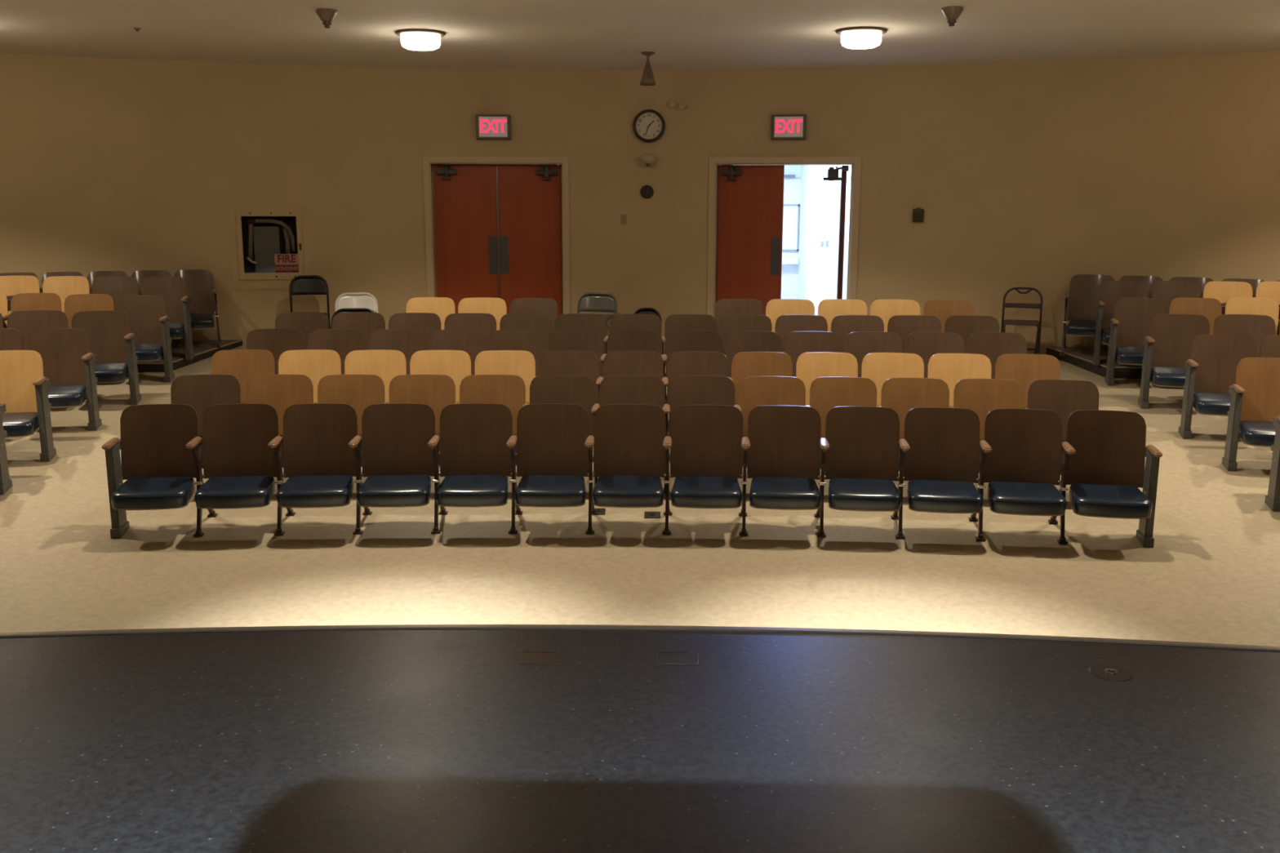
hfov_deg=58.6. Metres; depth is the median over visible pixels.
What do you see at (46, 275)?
seat
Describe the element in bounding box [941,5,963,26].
ceiling speaker
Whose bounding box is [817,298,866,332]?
seat
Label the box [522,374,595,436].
seat
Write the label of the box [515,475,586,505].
seat cushion
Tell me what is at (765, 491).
seat cushion
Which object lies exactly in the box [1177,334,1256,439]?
seat
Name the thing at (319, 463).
seat
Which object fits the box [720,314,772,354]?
seat
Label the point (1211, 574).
floor
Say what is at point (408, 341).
seat
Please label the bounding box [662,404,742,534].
seat
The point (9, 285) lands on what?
seat
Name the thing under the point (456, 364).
seat
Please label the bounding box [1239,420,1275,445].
seat cushion
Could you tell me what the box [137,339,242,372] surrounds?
floor
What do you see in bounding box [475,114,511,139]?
exit sign
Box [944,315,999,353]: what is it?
seat
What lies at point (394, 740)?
floor
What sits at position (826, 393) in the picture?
seat
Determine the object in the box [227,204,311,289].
cabinet
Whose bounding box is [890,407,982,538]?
seat
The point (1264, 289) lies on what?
seat
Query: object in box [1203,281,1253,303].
seat
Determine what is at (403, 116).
wall
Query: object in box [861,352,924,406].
seat
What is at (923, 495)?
seat cushion
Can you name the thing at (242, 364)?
seat
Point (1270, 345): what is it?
seat
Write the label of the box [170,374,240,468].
seat
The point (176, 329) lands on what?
seat cushion
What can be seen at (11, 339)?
seat
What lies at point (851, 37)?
ceiling lamp
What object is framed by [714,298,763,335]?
seat
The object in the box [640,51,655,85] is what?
pendant horn
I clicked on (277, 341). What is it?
seat
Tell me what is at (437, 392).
seat
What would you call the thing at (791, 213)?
notice board
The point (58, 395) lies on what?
seat cushion
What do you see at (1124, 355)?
seat cushion
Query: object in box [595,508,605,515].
floor outlet
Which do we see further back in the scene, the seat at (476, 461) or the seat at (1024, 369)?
the seat at (1024, 369)
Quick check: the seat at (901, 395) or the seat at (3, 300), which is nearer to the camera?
the seat at (901, 395)
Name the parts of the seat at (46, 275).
backrest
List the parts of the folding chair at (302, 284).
panel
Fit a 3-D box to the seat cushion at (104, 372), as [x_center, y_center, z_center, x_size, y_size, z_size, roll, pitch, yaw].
[-5.091,-0.509,10.740,0.499,0.134,0.372,-2,11,-12]
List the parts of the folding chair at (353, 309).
panel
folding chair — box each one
[288,275,330,328]
[331,307,373,328]
[334,292,377,312]
[577,292,617,332]
[633,307,661,321]
[1000,287,1043,354]
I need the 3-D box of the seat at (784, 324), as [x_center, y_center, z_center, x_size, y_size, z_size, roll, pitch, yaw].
[1.550,-0.640,11.149,0.558,0.869,0.600,1,11,5]
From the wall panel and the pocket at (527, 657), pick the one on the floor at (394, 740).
the pocket at (527, 657)
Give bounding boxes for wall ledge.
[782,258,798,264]
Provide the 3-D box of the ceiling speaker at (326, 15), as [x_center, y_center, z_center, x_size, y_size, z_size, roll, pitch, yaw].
[-2.555,-3.326,9.311,0.170,0.140,0.170,0,11,1]
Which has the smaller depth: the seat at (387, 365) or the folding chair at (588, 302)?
the seat at (387, 365)
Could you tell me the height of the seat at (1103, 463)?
0.895 m
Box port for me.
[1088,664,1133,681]
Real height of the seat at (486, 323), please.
0.869 m
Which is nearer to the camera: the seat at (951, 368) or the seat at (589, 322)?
the seat at (951, 368)
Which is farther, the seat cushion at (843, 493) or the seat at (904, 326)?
the seat at (904, 326)
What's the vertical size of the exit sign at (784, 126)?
0.280 m
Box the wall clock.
[632,109,665,142]
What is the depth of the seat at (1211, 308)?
11.52 m
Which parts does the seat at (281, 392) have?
backrest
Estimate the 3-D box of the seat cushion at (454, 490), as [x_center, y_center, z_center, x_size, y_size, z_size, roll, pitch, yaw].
[-1.153,0.437,7.915,0.486,0.134,0.372,0,11,-2]
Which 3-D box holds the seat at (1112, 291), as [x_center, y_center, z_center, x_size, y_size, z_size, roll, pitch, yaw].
[5.061,-1.064,11.938,0.547,0.895,0.600,3,11,16]
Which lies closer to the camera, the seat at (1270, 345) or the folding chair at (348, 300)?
the seat at (1270, 345)
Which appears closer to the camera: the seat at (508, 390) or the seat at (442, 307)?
the seat at (508, 390)
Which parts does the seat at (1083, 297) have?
armrest, backrest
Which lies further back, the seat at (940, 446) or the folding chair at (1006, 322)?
the folding chair at (1006, 322)
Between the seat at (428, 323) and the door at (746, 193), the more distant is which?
the door at (746, 193)
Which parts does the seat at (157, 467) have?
armrest, backrest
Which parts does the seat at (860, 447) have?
armrest, backrest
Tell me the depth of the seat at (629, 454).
8.09 m
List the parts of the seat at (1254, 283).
backrest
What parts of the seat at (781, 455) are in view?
armrest, backrest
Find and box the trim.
[0,624,1279,651]
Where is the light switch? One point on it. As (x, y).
(821, 242)
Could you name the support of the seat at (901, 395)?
on the floor at (1211, 574)
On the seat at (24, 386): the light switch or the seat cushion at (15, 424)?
the seat cushion at (15, 424)
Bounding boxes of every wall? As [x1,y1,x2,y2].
[0,52,27,273]
[5,53,173,342]
[152,59,363,345]
[353,66,637,335]
[637,65,938,336]
[781,164,851,315]
[926,60,1074,354]
[1053,53,1221,349]
[1200,50,1279,281]
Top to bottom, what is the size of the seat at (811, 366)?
0.869 m
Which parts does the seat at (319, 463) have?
armrest, backrest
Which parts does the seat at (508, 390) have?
backrest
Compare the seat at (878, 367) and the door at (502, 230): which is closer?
the seat at (878, 367)
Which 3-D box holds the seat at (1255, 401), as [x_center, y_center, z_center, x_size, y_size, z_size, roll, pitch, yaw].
[4.972,-0.073,8.980,0.614,0.895,0.600,3,11,14]
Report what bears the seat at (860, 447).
on the floor at (1211, 574)
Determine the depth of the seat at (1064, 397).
8.61 m
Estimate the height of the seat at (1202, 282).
0.869 m
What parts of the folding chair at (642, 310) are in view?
panel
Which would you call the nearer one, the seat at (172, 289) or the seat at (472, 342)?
the seat at (472, 342)
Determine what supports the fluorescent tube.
attached to the wall at (814, 279)
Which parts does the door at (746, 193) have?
closer arm, push plate, closer arm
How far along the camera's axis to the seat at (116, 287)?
12.26 m
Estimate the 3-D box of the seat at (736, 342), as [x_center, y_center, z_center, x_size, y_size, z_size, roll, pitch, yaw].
[1.006,-0.417,10.396,0.558,0.869,0.600,1,11,4]
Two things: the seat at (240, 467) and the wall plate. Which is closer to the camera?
the seat at (240, 467)
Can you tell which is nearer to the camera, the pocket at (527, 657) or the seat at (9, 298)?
the pocket at (527, 657)
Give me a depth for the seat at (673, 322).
11.30 m
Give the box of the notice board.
[782,204,799,251]
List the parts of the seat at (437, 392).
backrest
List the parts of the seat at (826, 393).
backrest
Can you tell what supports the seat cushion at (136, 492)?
on the seat at (157, 467)
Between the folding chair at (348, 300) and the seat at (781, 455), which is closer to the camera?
the seat at (781, 455)
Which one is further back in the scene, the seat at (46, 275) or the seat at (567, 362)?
the seat at (46, 275)
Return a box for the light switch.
[820,240,828,245]
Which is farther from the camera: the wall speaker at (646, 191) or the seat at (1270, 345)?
the wall speaker at (646, 191)
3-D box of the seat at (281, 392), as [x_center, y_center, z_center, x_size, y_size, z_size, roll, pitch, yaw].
[-2.787,0.059,8.711,0.558,0.869,0.600,-1,11,-6]
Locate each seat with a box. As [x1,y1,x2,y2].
[0,272,39,311]
[0,275,39,314]
[0,292,8,325]
[0,312,3,328]
[0,328,22,350]
[0,350,56,462]
[0,403,12,494]
[2,293,61,328]
[7,310,67,350]
[26,328,102,431]
[40,271,83,293]
[42,275,89,312]
[64,293,114,328]
[71,310,141,404]
[87,271,127,293]
[92,276,138,311]
[102,404,198,538]
[116,294,174,382]
[131,270,170,294]
[141,276,194,361]
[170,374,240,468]
[174,269,222,348]
[186,403,279,537]
[211,349,275,403]
[244,374,313,467]
[246,328,304,374]
[267,403,357,535]
[275,311,328,349]
[278,349,341,403]
[307,328,365,374]
[314,373,385,466]
[332,312,385,350]
[344,350,406,403]
[348,403,435,534]
[368,328,425,374]
[386,374,455,466]
[388,312,440,350]
[406,297,455,329]
[409,350,471,404]
[427,403,512,533]
[429,329,484,375]
[444,313,496,351]
[454,374,525,466]
[457,297,506,330]
[475,350,535,404]
[488,329,544,376]
[499,313,551,352]
[506,403,589,533]
[509,297,557,332]
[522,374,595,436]
[530,350,599,404]
[547,329,603,377]
[555,313,606,354]
[584,404,666,533]
[591,375,665,489]
[595,351,663,391]
[600,330,662,364]
[603,314,661,350]
[661,314,716,376]
[661,330,721,403]
[662,351,728,432]
[662,375,734,493]
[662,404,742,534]
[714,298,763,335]
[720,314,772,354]
[724,330,781,377]
[728,351,792,404]
[733,376,805,468]
[738,405,821,535]
[765,298,814,332]
[774,314,827,352]
[784,331,841,377]
[795,351,857,405]
[804,377,876,468]
[814,406,901,537]
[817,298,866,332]
[831,315,884,352]
[844,331,902,377]
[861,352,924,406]
[870,299,919,332]
[877,377,949,471]
[887,315,941,353]
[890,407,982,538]
[905,332,964,377]
[923,299,973,332]
[927,353,991,407]
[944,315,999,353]
[949,378,1023,473]
[967,332,1026,378]
[968,408,1066,541]
[995,353,1060,408]
[1023,379,1098,475]
[1048,409,1162,547]
[1059,274,1114,355]
[1092,280,1148,367]
[1104,297,1165,386]
[1119,275,1163,297]
[1137,314,1209,408]
[1151,280,1199,314]
[1168,276,1213,297]
[1168,297,1222,334]
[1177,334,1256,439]
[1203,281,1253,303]
[1213,314,1275,357]
[1221,278,1264,314]
[1222,357,1279,471]
[1225,297,1279,335]
[1255,281,1279,335]
[1260,335,1279,358]
[1264,415,1279,511]
[1276,280,1279,319]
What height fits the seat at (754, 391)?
0.869 m
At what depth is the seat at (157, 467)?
7.88 m
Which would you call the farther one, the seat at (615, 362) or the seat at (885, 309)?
the seat at (885, 309)
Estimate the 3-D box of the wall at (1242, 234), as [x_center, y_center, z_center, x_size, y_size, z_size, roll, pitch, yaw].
[7.090,-1.753,11.653,2.444,4.102,0.291,7,13,32]
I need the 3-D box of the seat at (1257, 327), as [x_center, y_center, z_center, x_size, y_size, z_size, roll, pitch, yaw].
[5.629,-0.587,10.569,0.588,0.869,0.605,3,11,14]
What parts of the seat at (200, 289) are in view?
backrest, armrest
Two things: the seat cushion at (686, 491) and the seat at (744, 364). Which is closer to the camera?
the seat cushion at (686, 491)
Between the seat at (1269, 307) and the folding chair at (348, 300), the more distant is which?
the folding chair at (348, 300)
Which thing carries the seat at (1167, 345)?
on the floor at (1211, 574)
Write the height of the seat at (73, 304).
0.869 m
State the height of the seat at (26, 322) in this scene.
0.869 m
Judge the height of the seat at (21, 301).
0.869 m
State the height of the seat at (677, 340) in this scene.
0.869 m
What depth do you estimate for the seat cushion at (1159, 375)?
10.53 m
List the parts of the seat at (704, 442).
armrest, backrest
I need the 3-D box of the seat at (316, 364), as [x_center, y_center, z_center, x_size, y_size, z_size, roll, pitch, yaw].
[-2.785,-0.185,9.514,0.558,0.869,0.600,-1,11,-5]
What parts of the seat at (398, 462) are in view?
armrest, backrest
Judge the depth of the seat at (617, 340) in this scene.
10.52 m
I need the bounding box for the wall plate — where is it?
[620,214,626,224]
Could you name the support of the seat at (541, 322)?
on the floor at (1211, 574)
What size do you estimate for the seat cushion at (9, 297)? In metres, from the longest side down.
0.397 x 0.372 x 0.134 m
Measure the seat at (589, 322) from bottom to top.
0.869 m
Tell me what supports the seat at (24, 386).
on the floor at (1211, 574)
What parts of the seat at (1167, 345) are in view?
armrest, backrest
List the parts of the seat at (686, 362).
armrest, backrest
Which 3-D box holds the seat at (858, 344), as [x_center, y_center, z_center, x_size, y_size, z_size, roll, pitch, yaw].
[2.084,-0.403,10.304,0.558,0.869,0.600,1,11,6]
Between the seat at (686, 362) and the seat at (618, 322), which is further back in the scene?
the seat at (618, 322)
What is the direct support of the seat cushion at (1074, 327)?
on the seat at (1083, 297)
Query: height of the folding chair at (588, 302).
0.696 m
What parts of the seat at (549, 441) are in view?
armrest, backrest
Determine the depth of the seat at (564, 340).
10.53 m
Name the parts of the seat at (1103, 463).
armrest, backrest, armrest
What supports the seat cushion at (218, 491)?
on the seat at (240, 467)
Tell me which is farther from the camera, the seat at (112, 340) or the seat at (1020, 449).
the seat at (112, 340)
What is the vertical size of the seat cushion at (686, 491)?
0.134 m
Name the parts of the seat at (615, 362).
armrest, backrest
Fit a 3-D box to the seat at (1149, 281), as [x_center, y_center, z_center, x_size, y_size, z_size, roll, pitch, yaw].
[5.386,-1.179,12.293,0.502,0.869,0.490,5,12,25]
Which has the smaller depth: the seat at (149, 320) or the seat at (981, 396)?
the seat at (981, 396)
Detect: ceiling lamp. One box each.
[395,28,445,50]
[835,26,887,48]
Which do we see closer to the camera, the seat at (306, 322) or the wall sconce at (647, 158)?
the seat at (306, 322)
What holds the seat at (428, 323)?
on the floor at (1211, 574)
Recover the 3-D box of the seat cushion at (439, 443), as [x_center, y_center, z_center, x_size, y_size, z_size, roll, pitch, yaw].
[-1.680,0.194,8.710,0.486,0.134,0.372,0,11,-3]
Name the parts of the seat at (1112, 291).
armrest, backrest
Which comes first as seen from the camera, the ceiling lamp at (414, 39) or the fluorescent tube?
the ceiling lamp at (414, 39)
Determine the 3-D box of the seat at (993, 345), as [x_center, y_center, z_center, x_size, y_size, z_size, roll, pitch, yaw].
[3.181,-0.371,10.163,0.608,0.895,0.600,2,11,9]
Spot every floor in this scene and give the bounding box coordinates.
[0,342,1279,646]
[0,628,1279,852]
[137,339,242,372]
[1045,346,1151,378]
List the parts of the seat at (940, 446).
armrest, backrest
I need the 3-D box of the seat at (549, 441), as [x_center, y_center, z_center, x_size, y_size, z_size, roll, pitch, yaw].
[-0.639,0.299,8.014,0.558,0.869,0.600,0,11,0]
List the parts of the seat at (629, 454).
armrest, backrest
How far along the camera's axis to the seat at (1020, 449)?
7.85 m
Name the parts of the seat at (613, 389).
armrest, backrest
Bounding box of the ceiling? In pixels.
[0,0,1279,69]
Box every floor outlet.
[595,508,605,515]
[644,511,660,518]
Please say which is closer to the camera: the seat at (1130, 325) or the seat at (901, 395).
the seat at (901, 395)
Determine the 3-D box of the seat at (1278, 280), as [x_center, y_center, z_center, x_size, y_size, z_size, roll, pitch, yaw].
[6.668,-1.043,11.616,0.502,0.869,0.490,7,13,31]
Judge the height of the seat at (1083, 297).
0.869 m
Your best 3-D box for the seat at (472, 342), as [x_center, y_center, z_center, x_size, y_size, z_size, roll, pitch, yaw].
[-1.698,-0.433,10.416,0.558,0.869,0.600,0,11,-3]
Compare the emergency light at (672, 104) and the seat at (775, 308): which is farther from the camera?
the emergency light at (672, 104)
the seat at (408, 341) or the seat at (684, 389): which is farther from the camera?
the seat at (408, 341)
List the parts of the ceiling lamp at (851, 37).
lamp shade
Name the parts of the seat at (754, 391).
armrest, backrest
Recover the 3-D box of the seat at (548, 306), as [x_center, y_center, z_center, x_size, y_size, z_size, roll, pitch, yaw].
[-1.127,-0.910,12.070,0.605,0.869,0.600,0,11,-1]
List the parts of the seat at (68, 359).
backrest, armrest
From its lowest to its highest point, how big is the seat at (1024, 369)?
0.895 m
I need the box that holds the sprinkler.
[133,27,140,31]
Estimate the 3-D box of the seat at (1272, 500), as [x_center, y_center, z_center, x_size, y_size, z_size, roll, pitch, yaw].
[4.855,0.184,8.129,0.614,0.895,0.600,3,11,14]
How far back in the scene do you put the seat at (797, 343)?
10.44 m
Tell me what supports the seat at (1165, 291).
on the floor at (1082, 357)
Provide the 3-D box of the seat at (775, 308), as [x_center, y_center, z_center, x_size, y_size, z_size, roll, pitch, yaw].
[1.551,-0.889,11.988,0.558,0.869,0.600,1,11,5]
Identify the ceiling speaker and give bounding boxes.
[315,8,337,28]
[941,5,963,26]
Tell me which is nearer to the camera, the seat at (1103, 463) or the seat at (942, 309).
the seat at (1103, 463)
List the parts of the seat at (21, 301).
armrest, backrest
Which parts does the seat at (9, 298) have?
backrest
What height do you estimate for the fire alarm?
0.165 m
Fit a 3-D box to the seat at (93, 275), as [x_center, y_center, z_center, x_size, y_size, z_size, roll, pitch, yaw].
[-5.873,-1.274,12.604,0.456,0.869,0.490,-4,12,-22]
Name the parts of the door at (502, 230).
closer arm, push plate, push plate, closer arm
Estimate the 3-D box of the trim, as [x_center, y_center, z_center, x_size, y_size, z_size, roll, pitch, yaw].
[-0.528,0.916,2.993,16.108,0.056,2.053,0,11,-1]
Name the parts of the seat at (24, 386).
backrest, armrest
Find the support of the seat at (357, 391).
on the floor at (1211, 574)
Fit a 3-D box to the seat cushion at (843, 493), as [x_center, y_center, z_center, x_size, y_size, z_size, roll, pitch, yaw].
[1.532,0.459,7.829,0.486,0.134,0.372,1,11,5]
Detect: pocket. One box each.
[519,650,564,664]
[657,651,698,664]
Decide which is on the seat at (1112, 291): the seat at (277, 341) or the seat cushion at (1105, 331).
the seat cushion at (1105, 331)
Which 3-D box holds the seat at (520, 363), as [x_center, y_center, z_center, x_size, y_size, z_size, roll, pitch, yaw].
[-1.165,-0.186,9.613,0.558,0.869,0.600,0,11,-1]
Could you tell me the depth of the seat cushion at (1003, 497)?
7.57 m
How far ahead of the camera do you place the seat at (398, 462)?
8.05 m
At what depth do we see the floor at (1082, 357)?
12.27 m
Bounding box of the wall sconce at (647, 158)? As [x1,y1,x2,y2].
[640,153,655,166]
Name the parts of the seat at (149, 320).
backrest, armrest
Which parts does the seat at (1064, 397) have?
backrest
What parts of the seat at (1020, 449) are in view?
armrest, backrest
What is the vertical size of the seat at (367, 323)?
0.869 m
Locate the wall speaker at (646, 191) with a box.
[640,185,653,198]
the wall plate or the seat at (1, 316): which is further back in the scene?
the wall plate
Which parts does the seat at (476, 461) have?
armrest, backrest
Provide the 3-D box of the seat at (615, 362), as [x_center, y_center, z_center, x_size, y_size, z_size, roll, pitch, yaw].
[-0.084,-0.182,9.618,0.558,0.869,0.600,0,11,1]
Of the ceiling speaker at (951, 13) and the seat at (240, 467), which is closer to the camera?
the seat at (240, 467)
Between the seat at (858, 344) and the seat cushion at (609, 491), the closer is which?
the seat cushion at (609, 491)
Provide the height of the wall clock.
0.380 m
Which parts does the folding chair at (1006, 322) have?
seat, panel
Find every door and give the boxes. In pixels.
[422,155,569,316]
[706,156,861,317]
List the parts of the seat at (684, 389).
armrest, backrest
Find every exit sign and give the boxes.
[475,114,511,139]
[771,114,806,139]
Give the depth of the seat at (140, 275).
12.77 m
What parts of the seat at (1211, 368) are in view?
armrest, backrest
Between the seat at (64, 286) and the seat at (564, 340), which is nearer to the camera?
the seat at (564, 340)
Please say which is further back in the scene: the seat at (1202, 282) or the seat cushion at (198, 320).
the seat cushion at (198, 320)
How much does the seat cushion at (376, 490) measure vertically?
0.134 m
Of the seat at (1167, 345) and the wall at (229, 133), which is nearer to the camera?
the seat at (1167, 345)
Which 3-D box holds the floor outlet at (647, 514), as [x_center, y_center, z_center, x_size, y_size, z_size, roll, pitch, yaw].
[0.091,0.646,8.325,0.116,0.021,0.120,0,11,1]
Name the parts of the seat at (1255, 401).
armrest, backrest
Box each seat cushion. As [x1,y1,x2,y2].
[1,412,38,435]
[6,295,13,299]
[47,385,86,406]
[93,363,128,382]
[111,476,194,508]
[135,343,163,360]
[168,322,184,337]
[190,313,214,328]
[195,475,275,506]
[276,475,353,506]
[356,475,431,505]
[435,475,508,505]
[438,443,439,465]
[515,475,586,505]
[592,475,663,506]
[671,475,742,506]
[749,476,821,507]
[828,478,901,509]
[906,480,982,511]
[986,481,1066,514]
[1066,320,1102,335]
[1069,483,1152,516]
[1102,328,1110,343]
[1115,346,1144,364]
[1150,366,1186,386]
[1192,392,1231,414]
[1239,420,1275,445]
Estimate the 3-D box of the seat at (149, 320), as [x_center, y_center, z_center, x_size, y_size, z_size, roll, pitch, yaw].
[-5.100,-0.884,11.665,0.563,0.895,0.600,-2,11,-9]
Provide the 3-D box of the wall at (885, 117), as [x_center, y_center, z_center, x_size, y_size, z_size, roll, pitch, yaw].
[1.684,-1.321,13.797,3.479,5.802,0.342,2,11,9]
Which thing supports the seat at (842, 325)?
on the floor at (1211, 574)
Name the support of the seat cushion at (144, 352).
on the seat at (149, 320)
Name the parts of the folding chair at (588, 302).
panel, frame, seat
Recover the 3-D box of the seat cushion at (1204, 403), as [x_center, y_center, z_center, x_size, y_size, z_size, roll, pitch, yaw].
[4.986,-0.195,9.721,0.490,0.134,0.372,3,11,14]
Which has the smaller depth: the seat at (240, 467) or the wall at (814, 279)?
the seat at (240, 467)
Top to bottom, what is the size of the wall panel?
1.162 m
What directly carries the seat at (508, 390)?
on the floor at (1211, 574)
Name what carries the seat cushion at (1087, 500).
on the seat at (1103, 463)
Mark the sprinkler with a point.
(136, 29)
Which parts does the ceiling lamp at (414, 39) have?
lamp shade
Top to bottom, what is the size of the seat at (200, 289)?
0.869 m
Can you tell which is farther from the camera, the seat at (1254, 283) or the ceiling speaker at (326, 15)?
the seat at (1254, 283)
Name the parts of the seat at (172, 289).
backrest, armrest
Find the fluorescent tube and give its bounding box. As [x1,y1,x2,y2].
[784,174,801,177]
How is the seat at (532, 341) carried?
on the floor at (1211, 574)
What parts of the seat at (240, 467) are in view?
armrest, backrest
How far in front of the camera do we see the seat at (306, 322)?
11.17 m
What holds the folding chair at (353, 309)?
on the floor at (1211, 574)
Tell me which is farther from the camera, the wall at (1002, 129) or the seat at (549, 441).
the wall at (1002, 129)
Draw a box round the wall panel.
[625,69,675,171]
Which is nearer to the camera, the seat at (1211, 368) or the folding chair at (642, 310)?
the seat at (1211, 368)
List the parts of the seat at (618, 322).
armrest, backrest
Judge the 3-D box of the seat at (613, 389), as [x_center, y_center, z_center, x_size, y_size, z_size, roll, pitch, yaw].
[-0.088,0.060,8.827,0.558,0.869,0.600,0,11,1]
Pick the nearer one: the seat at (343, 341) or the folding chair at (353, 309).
the seat at (343, 341)
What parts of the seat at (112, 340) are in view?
backrest, armrest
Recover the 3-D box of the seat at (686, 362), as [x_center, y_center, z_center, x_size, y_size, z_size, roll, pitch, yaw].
[0.457,-0.177,9.601,0.558,0.869,0.600,1,11,2]
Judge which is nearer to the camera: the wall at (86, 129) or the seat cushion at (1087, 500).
the seat cushion at (1087, 500)
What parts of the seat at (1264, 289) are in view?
backrest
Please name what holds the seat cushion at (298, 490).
on the seat at (319, 463)
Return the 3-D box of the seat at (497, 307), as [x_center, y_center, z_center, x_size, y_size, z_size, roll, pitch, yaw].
[-1.691,-0.911,12.048,0.558,0.869,0.600,0,11,-3]
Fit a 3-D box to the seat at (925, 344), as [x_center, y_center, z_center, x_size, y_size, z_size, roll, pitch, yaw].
[2.621,-0.395,10.240,0.558,0.869,0.600,2,11,7]
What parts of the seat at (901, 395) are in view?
backrest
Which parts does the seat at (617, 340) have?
armrest, backrest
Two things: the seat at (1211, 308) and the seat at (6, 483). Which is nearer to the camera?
the seat at (6, 483)
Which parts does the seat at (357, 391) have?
backrest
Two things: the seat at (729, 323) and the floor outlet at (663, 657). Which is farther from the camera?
the seat at (729, 323)
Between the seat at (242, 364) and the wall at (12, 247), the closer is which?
the seat at (242, 364)
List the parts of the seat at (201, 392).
backrest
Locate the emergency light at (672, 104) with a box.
[669,101,685,109]
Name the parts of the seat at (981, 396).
backrest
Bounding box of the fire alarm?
[912,207,924,222]
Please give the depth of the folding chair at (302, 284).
13.18 m
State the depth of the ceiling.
10.33 m
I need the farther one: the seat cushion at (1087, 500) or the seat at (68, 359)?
the seat at (68, 359)
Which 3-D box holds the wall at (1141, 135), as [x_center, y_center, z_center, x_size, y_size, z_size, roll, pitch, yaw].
[5.402,-1.937,12.570,1.452,4.102,0.257,5,12,24]
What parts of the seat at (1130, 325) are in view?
armrest, backrest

